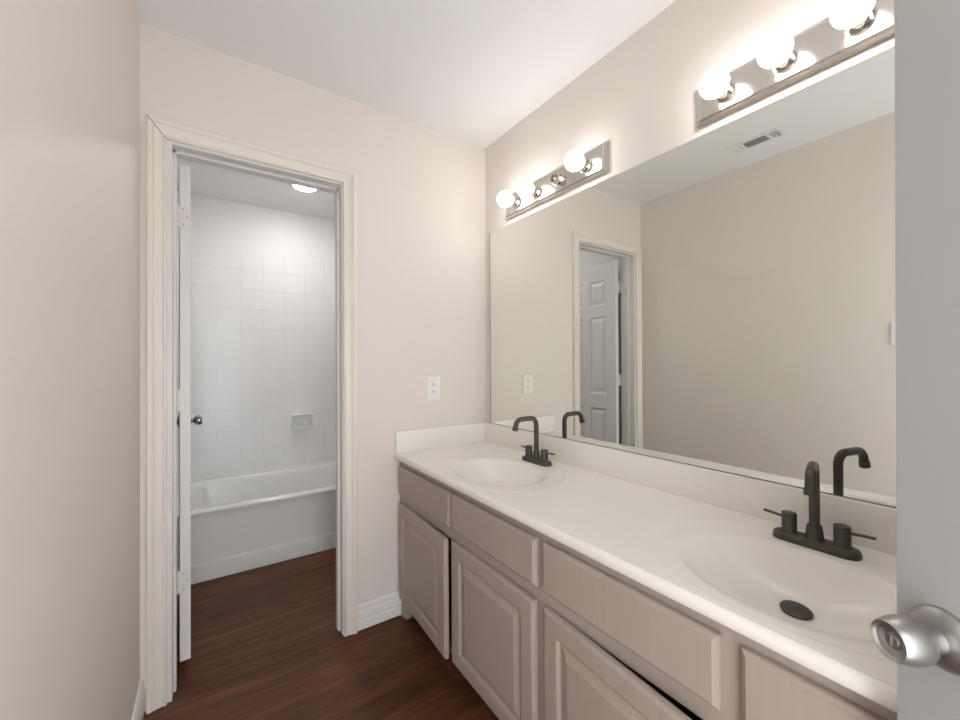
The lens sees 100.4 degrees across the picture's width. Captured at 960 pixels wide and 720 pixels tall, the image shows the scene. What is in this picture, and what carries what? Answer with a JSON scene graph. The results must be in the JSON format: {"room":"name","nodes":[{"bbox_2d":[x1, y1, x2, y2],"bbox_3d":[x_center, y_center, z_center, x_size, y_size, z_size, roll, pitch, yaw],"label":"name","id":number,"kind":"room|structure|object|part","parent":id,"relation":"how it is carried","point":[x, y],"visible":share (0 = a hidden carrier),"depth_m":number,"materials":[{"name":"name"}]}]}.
{"room":"bathroom","nodes":[
{"label":"bathroom","id":0,"kind":"room"},
{"bbox_2d":[0,0,139,719],"bbox_3d":[-0.670,0.015,0.523,0.120,2.463,2.340,0,0,-34],"label":"wall","id":1,"kind":"structure","parent":0,"point":[70,69],"depth_m":0.68,"materials":[{"name":"beige paint"}]},
{"bbox_2d":[131,680,144,719],"bbox_3d":[-0.582,1.184,0.513,0.013,0.115,2.201,0,0,-34],"label":"baseboard","id":2,"kind":"structure","parent":1,"relation":"attached to","point":[139,707],"depth_m":1.36,"materials":[{"name":"white paint"}]},
{"bbox_2d":[177,191,335,481],"bbox_3d":[-1.559,0.036,3.276,1.511,2.463,0.130,0,0,-34],"label":"wall","id":3,"kind":"structure","parent":0,"point":[263,279],"depth_m":3.09,"materials":[{"name":"white tile"}]},
{"bbox_2d":[291,412,312,428],"bbox_3d":[-1.433,0.495,3.236,0.160,0.124,0.075,0,0,-34],"label":"soap dish","id":4,"kind":"object","parent":3,"relation":"attached to","point":[297,419],"visible":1,"depth_m":3.24,"materials":[{"name":"white ceramic"}]},
{"bbox_2d":[140,23,486,711],"bbox_3d":[-0.622,0.023,1.901,1.511,2.463,0.118,0,0,-34],"label":"wall","id":5,"kind":"structure","parent":0,"point":[421,212],"depth_m":1.93,"materials":[{"name":"beige paint"}]},
{"bbox_2d":[177,164,201,661],"bbox_3d":[-1.364,0.210,1.843,0.159,1.985,0.615,0,0,-37],"label":"door","id":6,"kind":"structure","parent":5,"relation":"in","point":[184,420],"depth_m":1.61,"materials":[{"name":"white paint"}]},
{"bbox_3d":[-1.475,0.312,2.069,0.062,0.062,0.062,0,0,-37],"label":"knob","id":7,"kind":"part","parent":6,"relation":"part of","materials":[{"name":"silver metal"}]},
{"bbox_2d":[146,114,357,713],"bbox_3d":[-0.916,0.187,1.689,0.753,2.135,0.142,0,0,-34],"label":"door frame","id":8,"kind":"structure","parent":5,"relation":"attached to","point":[156,142],"depth_m":1.51,"materials":[{"name":"beige paint"}]},
{"bbox_2d":[358,590,400,630],"bbox_3d":[-0.476,1.192,1.910,0.220,0.115,0.013,0,0,-34],"label":"baseboard","id":9,"kind":"structure","parent":5,"relation":"attached to","point":[372,612],"depth_m":1.90,"materials":[{"name":"white paint"}]},
{"bbox_2d":[426,377,439,399],"bbox_3d":[-0.243,0.148,2.082,0.080,0.120,0.008,0,0,-34],"label":"wall outlet","id":10,"kind":"object","parent":5,"relation":"attached to","point":[432,383],"visible":1,"depth_m":2.08,"materials":[{"name":"white plastic"}]},
{"bbox_2d":[143,548,498,719],"bbox_3d":[-0.351,1.276,1.504,1.751,0.050,4.400,0,0,-34],"label":"floor","id":11,"kind":"structure","parent":0,"point":[267,644],"depth_m":1.66,"materials":[{"name":"brown wood"}]},
{"bbox_2d":[177,460,335,584],"bbox_3d":[-1.307,1.058,2.907,1.507,0.412,0.746,0,0,-34],"label":"bathtub","id":12,"kind":"object","parent":11,"relation":"on","point":[240,522],"visible":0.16,"depth_m":2.53,"materials":[{"name":"white ceramic"}]},
{"bbox_2d":[399,462,896,719],"bbox_3d":[0.424,0.862,1.195,0.569,0.767,2.210,0,0,-34],"label":"vanity cabinet","id":13,"kind":"object","parent":11,"relation":"on","point":[540,628],"visible":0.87,"depth_m":1.05,"materials":[{"name":"beige paint"}]},
{"bbox_3d":[-0.258,0.921,1.741,0.016,0.352,0.375,0,0,-32],"label":"raised panel","id":14,"kind":"part","parent":13,"relation":"part of","materials":[{"name":"beige paint"}]},
{"bbox_3d":[-0.258,0.921,1.741,0.019,0.460,0.483,0,0,-32],"label":"door","id":15,"kind":"part","parent":13,"relation":"part of","materials":[{"name":"beige paint"}]},
{"bbox_3d":[-0.253,0.583,1.748,0.019,0.138,0.493,0,0,-34],"label":"drawer","id":16,"kind":"part","parent":13,"relation":"part of","materials":[{"name":"beige paint"}]},
{"bbox_3d":[0.028,0.917,1.333,0.016,0.352,0.360,0,0,-34],"label":"raised panel","id":17,"kind":"part","parent":13,"relation":"part of","materials":[{"name":"beige paint"}]},
{"bbox_3d":[0.027,0.579,1.337,0.019,0.138,0.478,0,0,-34],"label":"drawer","id":18,"kind":"part","parent":13,"relation":"part of","materials":[{"name":"beige paint"}]},
{"bbox_3d":[0.028,0.917,1.333,0.019,0.460,0.468,0,0,-34],"label":"door","id":19,"kind":"part","parent":13,"relation":"part of","materials":[{"name":"beige paint"}]},
{"bbox_3d":[0.299,0.913,0.914,0.016,0.352,0.346,0,0,-31],"label":"raised panel","id":20,"kind":"part","parent":13,"relation":"part of","materials":[{"name":"beige paint"}]},
{"bbox_3d":[0.299,0.913,0.914,0.019,0.460,0.454,0,0,-31],"label":"door","id":21,"kind":"part","parent":13,"relation":"part of","materials":[{"name":"beige paint"}]},
{"bbox_3d":[0.309,0.575,0.924,0.019,0.138,0.464,0,0,-34],"label":"drawer","id":22,"kind":"part","parent":13,"relation":"part of","materials":[{"name":"beige paint"}]},
{"bbox_2d":[394,422,896,712],"bbox_3d":[0.430,0.457,1.204,0.556,0.228,2.212,0,0,-34],"label":"countertop","id":23,"kind":"structure","parent":13,"relation":"on","point":[702,539],"depth_m":1.00,"materials":[{"name":"beige stone"}]},
{"bbox_2d":[453,459,545,485],"bbox_3d":[0.071,0.516,1.651,0.341,0.118,0.432,0,0,-34],"label":"basin","id":24,"kind":"object","parent":23,"relation":"in","point":[479,472],"depth_m":1.76,"materials":[{"name":"white ceramic"}]},
{"bbox_2d":[512,416,554,466],"bbox_3d":[0.230,0.350,1.779,0.179,0.209,0.175,0,0,3],"label":"faucet","id":25,"kind":"object","parent":23,"relation":"on","point":[535,458],"visible":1,"depth_m":1.76,"materials":[{"name":"black metal"}]},
{"bbox_3d":[0.204,0.342,1.745,0.149,0.192,0.037,0,0,-34],"label":"spout","id":26,"kind":"part","parent":25,"relation":"part of","materials":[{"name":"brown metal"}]},
{"bbox_3d":[0.222,0.414,1.818,0.034,0.049,0.034,0,0,-34],"label":"handle","id":27,"kind":"part","parent":25,"relation":"part of","materials":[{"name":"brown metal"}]},
{"bbox_3d":[0.250,0.445,1.776,0.054,0.019,0.170,0,0,-34],"label":"deck plate","id":28,"kind":"part","parent":25,"relation":"part of","materials":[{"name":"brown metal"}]},
{"bbox_3d":[0.279,0.413,1.734,0.034,0.049,0.034,0,0,-34],"label":"handle","id":29,"kind":"part","parent":25,"relation":"part of","materials":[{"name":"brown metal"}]},
{"bbox_2d":[679,535,896,642],"bbox_3d":[0.635,0.509,0.824,0.341,0.118,0.432,0,0,-34],"label":"basin","id":30,"kind":"object","parent":23,"relation":"in","point":[828,599],"depth_m":0.88,"materials":[{"name":"white ceramic"}]},
{"bbox_2d":[763,461,876,560],"bbox_3d":[0.781,0.343,0.961,0.160,0.209,0.190,0,0,-5],"label":"faucet","id":31,"kind":"object","parent":23,"relation":"on","point":[813,538],"visible":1,"depth_m":0.94,"materials":[{"name":"black metal"}]},
{"bbox_3d":[0.758,0.394,1.033,0.007,0.010,0.044,0,0,-32],"label":"lever","id":32,"kind":"part","parent":31,"relation":"part of","materials":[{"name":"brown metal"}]},
{"bbox_3d":[0.776,0.406,1.003,0.034,0.049,0.034,0,0,-34],"label":"handle","id":33,"kind":"part","parent":31,"relation":"part of","materials":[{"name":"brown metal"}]},
{"bbox_3d":[0.766,0.334,0.921,0.037,0.192,0.149,-1,0,43],"label":"spout","id":34,"kind":"part","parent":31,"relation":"part of","materials":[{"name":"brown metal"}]},
{"bbox_3d":[0.805,0.438,0.961,0.054,0.019,0.170,0,0,-34],"label":"deck plate","id":35,"kind":"part","parent":31,"relation":"part of","materials":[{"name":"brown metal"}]},
{"bbox_3d":[0.833,0.405,0.919,0.034,0.049,0.034,0,0,-34],"label":"handle","id":36,"kind":"part","parent":31,"relation":"part of","materials":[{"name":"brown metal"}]},
{"bbox_3d":[0.854,0.393,0.893,0.007,0.010,0.044,0,0,-37],"label":"lever","id":37,"kind":"part","parent":31,"relation":"part of","materials":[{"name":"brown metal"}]},
{"bbox_3d":[0.594,0.571,0.506,0.019,0.138,0.476,0,0,-34],"label":"drawer","id":38,"kind":"part","parent":13,"relation":"part of","materials":[{"name":"beige paint"}]},
{"bbox_2d":[136,0,675,220],"bbox_3d":[-0.440,-1.251,1.632,1.751,0.080,4.127,0,0,-34],"label":"ceiling","id":39,"kind":"structure","parent":0,"point":[470,71],"depth_m":1.56,"materials":[{"name":"white paint"}]},
{"bbox_2d":[290,184,316,191],"bbox_3d":[-1.202,-1.187,2.744,0.184,0.026,0.184,0,0,-34],"label":"recessed light","id":40,"kind":"object","parent":39,"relation":"in","point":[300,188],"visible":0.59,"depth_m":2.75,"materials":[{"name":"white glass"}]},
{"bbox_2d":[485,0,893,422],"bbox_3d":[0.678,0.014,1.442,0.120,2.463,2.340,0,0,-34],"label":"wall","id":41,"kind":"structure","parent":0,"point":[639,97],"depth_m":1.44,"materials":[{"name":"beige paint"}]},
{"bbox_2d":[497,141,608,219],"bbox_3d":[0.275,-0.802,1.813,0.126,0.122,0.648,0,0,-34],"label":"vanity light","id":42,"kind":"object","parent":41,"relation":"attached to","point":[578,169],"visible":1,"depth_m":1.76,"materials":[{"name":"silver metal"}]},
{"bbox_3d":[0.131,-0.800,1.995,0.095,0.078,0.078,0,0,-34],"label":"bulb","id":43,"kind":"part","parent":42,"relation":"part of","materials":[{"name":"white glass"}]},
{"bbox_2d":[510,196,518,207],"bbox_3d":[0.168,-0.800,2.020,0.030,0.060,0.060,0,0,-34],"label":"socket","id":44,"kind":"object","parent":42,"relation":"attached to","point":[515,199],"depth_m":2.00,"materials":[{"name":"silver metal"}]},
{"bbox_3d":[0.217,-0.801,1.870,0.095,0.078,0.078,0,0,-34],"label":"bulb","id":45,"kind":"part","parent":42,"relation":"part of","materials":[{"name":"white glass"}]},
{"bbox_2d":[530,185,539,197],"bbox_3d":[0.253,-0.801,1.895,0.030,0.060,0.060,0,0,-34],"label":"socket","id":46,"kind":"object","parent":42,"relation":"attached to","point":[535,193],"depth_m":1.88,"materials":[{"name":"silver metal"}]},
{"bbox_2d":[550,172,563,186],"bbox_3d":[0.338,-0.802,1.769,0.030,0.060,0.060,0,0,-34],"label":"socket","id":47,"kind":"object","parent":42,"relation":"attached to","point":[557,178],"depth_m":1.76,"materials":[{"name":"silver metal"}]},
{"bbox_3d":[0.387,-0.803,1.619,0.095,0.078,0.078,0,0,-34],"label":"bulb","id":48,"kind":"part","parent":42,"relation":"part of","materials":[{"name":"white glass"}]},
{"bbox_2d":[579,158,590,172],"bbox_3d":[0.424,-0.803,1.644,0.030,0.060,0.060,0,0,-34],"label":"socket","id":49,"kind":"object","parent":42,"relation":"attached to","point":[586,167],"depth_m":1.63,"materials":[{"name":"silver metal"}]},
{"bbox_2d":[486,422,896,555],"bbox_3d":[0.656,0.396,1.347,0.021,0.106,2.194,0,0,-34],"label":"backsplash","id":50,"kind":"structure","parent":41,"relation":"attached to","point":[742,494],"depth_m":1.22,"materials":[{"name":"beige stone"}]},
{"bbox_2d":[489,47,895,507],"bbox_3d":[0.622,-0.185,1.402,0.016,1.055,1.994,0,0,-34],"label":"wall mirror","id":51,"kind":"object","parent":41,"relation":"attached to","point":[723,300],"visible":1,"depth_m":1.19,"materials":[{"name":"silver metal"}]},
{"bbox_2d":[696,0,893,129],"bbox_3d":[0.834,-0.809,0.991,0.126,0.122,0.648,0,0,-34],"label":"vanity light","id":52,"kind":"object","parent":41,"relation":"attached to","point":[782,60],"visible":1,"depth_m":1.04,"materials":[{"name":"silver metal"}]},
{"bbox_3d":[0.691,-0.808,1.174,0.095,0.078,0.078,0,0,-34],"label":"bulb","id":53,"kind":"part","parent":52,"relation":"part of","materials":[{"name":"white glass"}]},
{"bbox_2d":[715,81,735,103],"bbox_3d":[0.728,-0.808,1.198,0.030,0.060,0.060,0,0,-34],"label":"socket","id":54,"kind":"object","parent":52,"relation":"attached to","point":[729,96],"depth_m":1.19,"materials":[{"name":"silver metal"}]},
{"bbox_3d":[0.776,-0.809,1.048,0.095,0.078,0.078,0,0,-34],"label":"bulb","id":55,"kind":"part","parent":52,"relation":"part of","materials":[{"name":"white glass"}]},
{"bbox_2d":[772,48,797,73],"bbox_3d":[0.813,-0.809,1.073,0.030,0.060,0.060,0,0,-34],"label":"socket","id":56,"kind":"object","parent":52,"relation":"attached to","point":[790,66],"depth_m":1.06,"materials":[{"name":"silver metal"}]},
{"bbox_3d":[0.862,-0.810,0.923,0.095,0.078,0.078,0,0,-34],"label":"bulb","id":57,"kind":"part","parent":52,"relation":"part of","materials":[{"name":"white glass"}]},
{"bbox_2d":[844,6,877,35],"bbox_3d":[0.898,-0.810,0.948,0.030,0.060,0.060,0,0,-34],"label":"socket","id":58,"kind":"object","parent":52,"relation":"attached to","point":[869,25],"depth_m":0.94,"materials":[{"name":"silver metal"}]},
{"bbox_3d":[0.696,0.005,-0.032,1.511,2.463,0.117,0,0,-34],"label":"wall","id":59,"kind":"structure","parent":0,"visible":0},
{"bbox_2d":[870,0,959,719],"bbox_3d":[0.524,0.211,0.224,0.122,2.028,0.560,0,0,-1],"label":"door","id":60,"kind":"structure","parent":59,"relation":"in","point":[923,637],"depth_m":0.46,"materials":[{"name":"grey paint"}]},
{"bbox_3d":[0.492,0.316,0.451,0.067,0.067,0.067,0,0,-1],"label":"knob","id":61,"kind":"part","parent":60,"relation":"part of","materials":[{"name":"silver metal"}]}
]}

